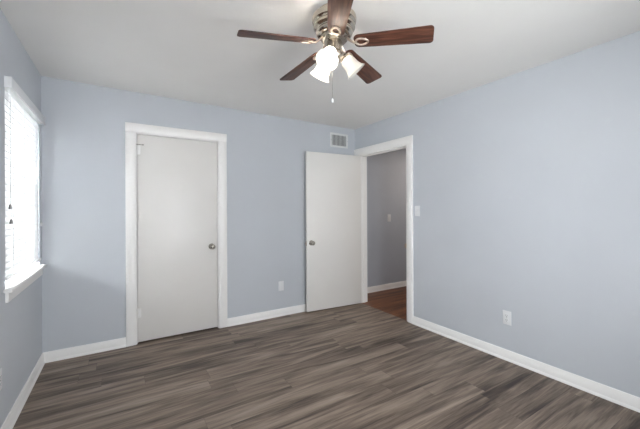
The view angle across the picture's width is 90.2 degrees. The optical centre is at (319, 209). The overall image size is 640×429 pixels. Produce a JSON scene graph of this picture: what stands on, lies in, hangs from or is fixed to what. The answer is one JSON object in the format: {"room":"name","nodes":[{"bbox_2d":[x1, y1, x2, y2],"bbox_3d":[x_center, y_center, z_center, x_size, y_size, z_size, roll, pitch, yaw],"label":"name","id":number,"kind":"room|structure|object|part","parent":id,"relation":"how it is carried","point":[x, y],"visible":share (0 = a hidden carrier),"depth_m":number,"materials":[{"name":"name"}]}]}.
{"room":"empty bedroom","nodes":[
{"label":"empty bedroom","id":0,"kind":"room"},
{"bbox_2d":[0,8,41,427],"bbox_3d":[-1.313,0.076,0.875,0.150,2.470,4.316,0,0,-32],"label":"wall","id":1,"kind":"structure","parent":0,"point":[21,317],"depth_m":2.06,"materials":[{"name":"blue paint"}]},
{"bbox_2d":[0,368,1,389],"bbox_3d":[-1.770,0.948,1.763,0.010,0.117,0.072,0,0,-32],"label":"wall outlet","id":2,"kind":"object","parent":1,"relation":"attached to","point":[0,368],"visible":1,"depth_m":1.77,"materials":[{"name":"white plastic"}]},
{"bbox_2d":[0,353,44,428],"bbox_3d":[-1.262,1.267,0.963,0.021,0.088,4.176,0,0,-32],"label":"baseboard","id":3,"kind":"structure","parent":1,"relation":"attached to","point":[15,411],"depth_m":2.15,"materials":[{"name":"white wood"}]},
{"bbox_2d":[4,76,44,280],"bbox_3d":[-2.097,-0.178,2.270,0.068,1.199,0.982,0,0,-32],"label":"window blind","id":4,"kind":"object","parent":1,"relation":"attached to","point":[22,116],"visible":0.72,"depth_m":2.18,"materials":[{"name":"white plastic"}]},
{"bbox_3d":[-1.950,-0.149,2.011,0.023,1.110,0.002,0,0,-32],"label":"ladder cord","id":5,"kind":"part","parent":4,"relation":"part of","materials":[{"name":"white fabric"}]},
{"bbox_3d":[-2.099,0.412,2.254,0.044,0.018,0.924,0,0,-32],"label":"rail","id":6,"kind":"part","parent":4,"relation":"part of","materials":[{"name":"white plastic"}]},
{"bbox_3d":[-2.099,-0.723,2.258,0.056,0.019,0.924,0,0,-32],"label":"head rail","id":7,"kind":"part","parent":4,"relation":"part of","materials":[{"name":"white plastic"}]},
{"bbox_3d":[-2.253,-0.148,2.497,0.023,1.110,0.002,0,0,-32],"label":"ladder cord","id":8,"kind":"part","parent":4,"relation":"part of","materials":[{"name":"white fabric"}]},
{"bbox_2d":[3,264,46,302],"bbox_3d":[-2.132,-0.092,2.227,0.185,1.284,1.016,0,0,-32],"label":"window sill","id":9,"kind":"structure","parent":1,"relation":"in","point":[21,281],"depth_m":2.13,"materials":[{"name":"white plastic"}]},
{"bbox_2d":[41,76,354,352],"bbox_3d":[-0.975,0.074,3.678,3.393,2.470,0.120,0,0,-32],"label":"wall","id":10,"kind":"structure","parent":0,"point":[83,131],"depth_m":3.04,"materials":[{"name":"blue paint"}]},
{"bbox_2d":[43,337,125,362],"bbox_3d":[-2.112,1.270,2.881,0.612,0.088,0.021,0,0,-32],"label":"baseboard","id":11,"kind":"structure","parent":10,"relation":"attached to","point":[61,354],"depth_m":2.87,"materials":[{"name":"white wood"}]},
{"bbox_2d":[125,122,227,346],"bbox_3d":[-1.480,0.238,3.352,0.966,2.146,0.140,0,0,-32],"label":"trim","id":12,"kind":"structure","parent":10,"relation":"attached to","point":[131,129],"depth_m":3.14,"materials":[{"name":"white wood"}]},
{"bbox_2d":[136,134,217,341],"bbox_3d":[-1.451,0.281,3.295,0.778,2.032,0.104,0,0,-32],"label":"door","id":13,"kind":"structure","parent":10,"relation":"in","point":[177,247],"depth_m":3.29,"materials":[{"name":"white wood"}]},
{"bbox_3d":[-1.166,0.405,3.453,0.064,0.064,0.070,0,0,-32],"label":"knob","id":14,"kind":"part","parent":13,"relation":"part of","materials":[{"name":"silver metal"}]},
{"bbox_2d":[227,304,305,326],"bbox_3d":[-0.271,1.262,4.031,1.796,0.088,0.021,0,0,-32],"label":"baseboard","id":15,"kind":"structure","parent":10,"relation":"attached to","point":[233,321],"depth_m":3.79,"materials":[{"name":"white wood"}]},
{"bbox_2d":[278,281,283,290],"bbox_3d":[-0.478,0.941,3.911,0.072,0.117,0.007,0,0,-32],"label":"wall plate","id":16,"kind":"object","parent":10,"relation":"attached to","point":[280,283],"visible":1,"depth_m":3.90,"materials":[{"name":"white plastic"}]},
{"bbox_2d":[305,151,360,311],"bbox_3d":[0.197,0.280,4.202,0.848,2.024,0.148,0,0,-27],"label":"door","id":17,"kind":"structure","parent":10,"relation":"in","point":[332,181],"depth_m":4.18,"materials":[{"name":"white wood"}]},
{"bbox_2d":[330,132,347,148],"bbox_3d":[0.263,-0.943,4.377,0.296,0.194,0.012,0,0,-32],"label":"air vent","id":18,"kind":"object","parent":10,"relation":"in","point":[338,140],"visible":1,"depth_m":4.38,"materials":[{"name":"white metal"}]},
{"bbox_2d":[0,0,639,129],"bbox_3d":[0.160,-1.181,1.869,3.613,0.110,4.396,0,0,-32],"label":"ceiling","id":19,"kind":"structure","parent":0,"point":[186,50],"depth_m":2.21,"materials":[{"name":"white paint"}]},
{"bbox_2d":[237,0,433,102],"bbox_3d":[0.059,-0.874,1.855,1.050,0.523,1.028,0,0,-32],"label":"ceiling fan","id":20,"kind":"object","parent":19,"relation":"hanging from","point":[334,22],"visible":1,"depth_m":1.76,"materials":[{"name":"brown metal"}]},
{"bbox_3d":[-0.228,-0.934,1.730,0.426,0.006,0.121,-4,15,-19],"label":"blade","id":21,"kind":"part","parent":20,"relation":"part of","materials":[{"name":"brown wood"}]},
{"bbox_3d":[-0.115,-0.934,2.099,0.121,0.006,0.426,-18,7,-37],"label":"blade","id":22,"kind":"part","parent":20,"relation":"part of","materials":[{"name":"brown wood"}]},
{"bbox_3d":[0.008,-0.827,1.920,0.124,0.136,0.135,0,0,-32],"label":"lamp shade","id":23,"kind":"part","parent":20,"relation":"part of","materials":[{"name":"white glass"}]},
{"bbox_3d":[0.045,-0.828,1.724,0.131,0.136,0.126,0,0,-32],"label":"lamp shade","id":24,"kind":"part","parent":20,"relation":"part of","materials":[{"name":"white glass"}]},
{"bbox_3d":[0.049,-0.845,1.748,0.046,0.065,0.061,0,0,-2],"label":"bulb","id":25,"kind":"part","parent":20,"relation":"part of","materials":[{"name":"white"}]},
{"bbox_3d":[0.088,-0.935,1.508,0.121,0.006,0.426,14,4,-2],"label":"blade","id":26,"kind":"part","parent":20,"relation":"part of","materials":[{"name":"brown wood"}]},
{"bbox_3d":[0.197,-0.828,1.851,0.134,0.136,0.121,0,0,-32],"label":"lamp shade","id":27,"kind":"part","parent":20,"relation":"part of","materials":[{"name":"white glass"}]},
{"bbox_3d":[0.271,-0.936,2.105,0.121,0.006,0.426,-17,-13,33],"label":"blade","id":28,"kind":"part","parent":20,"relation":"part of","materials":[{"name":"brown wood"}]},
{"bbox_3d":[0.396,-0.936,1.740,0.426,0.006,0.121,4,-13,17],"label":"blade","id":29,"kind":"part","parent":20,"relation":"part of","materials":[{"name":"brown wood"}]},
{"bbox_2d":[13,286,639,428],"bbox_3d":[1.284,1.359,2.696,6.376,0.120,4.620,0,0,-32],"label":"floor","id":30,"kind":"structure","parent":0,"point":[360,365],"depth_m":2.37,"materials":[{"name":"grey wood"}]},
{"bbox_2d":[367,148,405,286],"bbox_3d":[1.571,0.063,5.543,2.663,2.470,0.100,0,0,-32],"label":"wall","id":31,"kind":"structure","parent":0,"point":[386,172],"depth_m":5.17,"materials":[{"name":"grey paint"}]},
{"bbox_2d":[367,281,405,292],"bbox_3d":[1.608,1.254,5.492,2.663,0.088,0.021,0,0,-32],"label":"baseboard","id":32,"kind":"structure","parent":31,"relation":"attached to","point":[401,283],"depth_m":5.15,"materials":[{"name":"white wood"}]},
{"bbox_2d":[387,214,390,221],"bbox_3d":[1.133,0.143,5.198,0.072,0.117,0.022,0,0,-32],"label":"light switch","id":33,"kind":"object","parent":31,"relation":"attached to","point":[388,215],"visible":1,"depth_m":5.19,"materials":[{"name":"white plastic"}]},
{"bbox_2d":[355,31,639,397],"bbox_3d":[1.597,0.063,2.875,0.120,2.470,4.626,0,0,-32],"label":"wall","id":34,"kind":"structure","parent":0,"point":[526,184],"depth_m":2.53,"materials":[{"name":"blue paint"}]},
{"bbox_2d":[354,135,413,323],"bbox_3d":[0.820,0.230,4.098,0.148,2.143,1.060,0,0,-32],"label":"trim","id":35,"kind":"structure","parent":34,"relation":"attached to","point":[406,142],"depth_m":3.76,"materials":[{"name":"white wood"}]},
{"bbox_2d":[415,206,419,215],"bbox_3d":[1.083,0.019,3.564,0.022,0.117,0.072,0,0,-32],"label":"light switch","id":36,"kind":"object","parent":34,"relation":"attached to","point":[417,208],"visible":1,"depth_m":3.56,"materials":[{"name":"white plastic"}]},
{"bbox_2d":[503,310,510,325],"bbox_3d":[1.608,0.934,2.743,0.010,0.117,0.072,0,0,-32],"label":"wall outlet","id":37,"kind":"object","parent":34,"relation":"attached to","point":[506,314],"visible":1,"depth_m":2.74,"materials":[{"name":"white plastic"}]},
{"bbox_2d":[412,316,639,412],"bbox_3d":[1.880,1.253,2.297,0.021,0.088,3.112,0,0,-32],"label":"baseboard","id":38,"kind":"structure","parent":34,"relation":"attached to","point":[624,399],"depth_m":2.51,"materials":[{"name":"white wood"}]}
]}

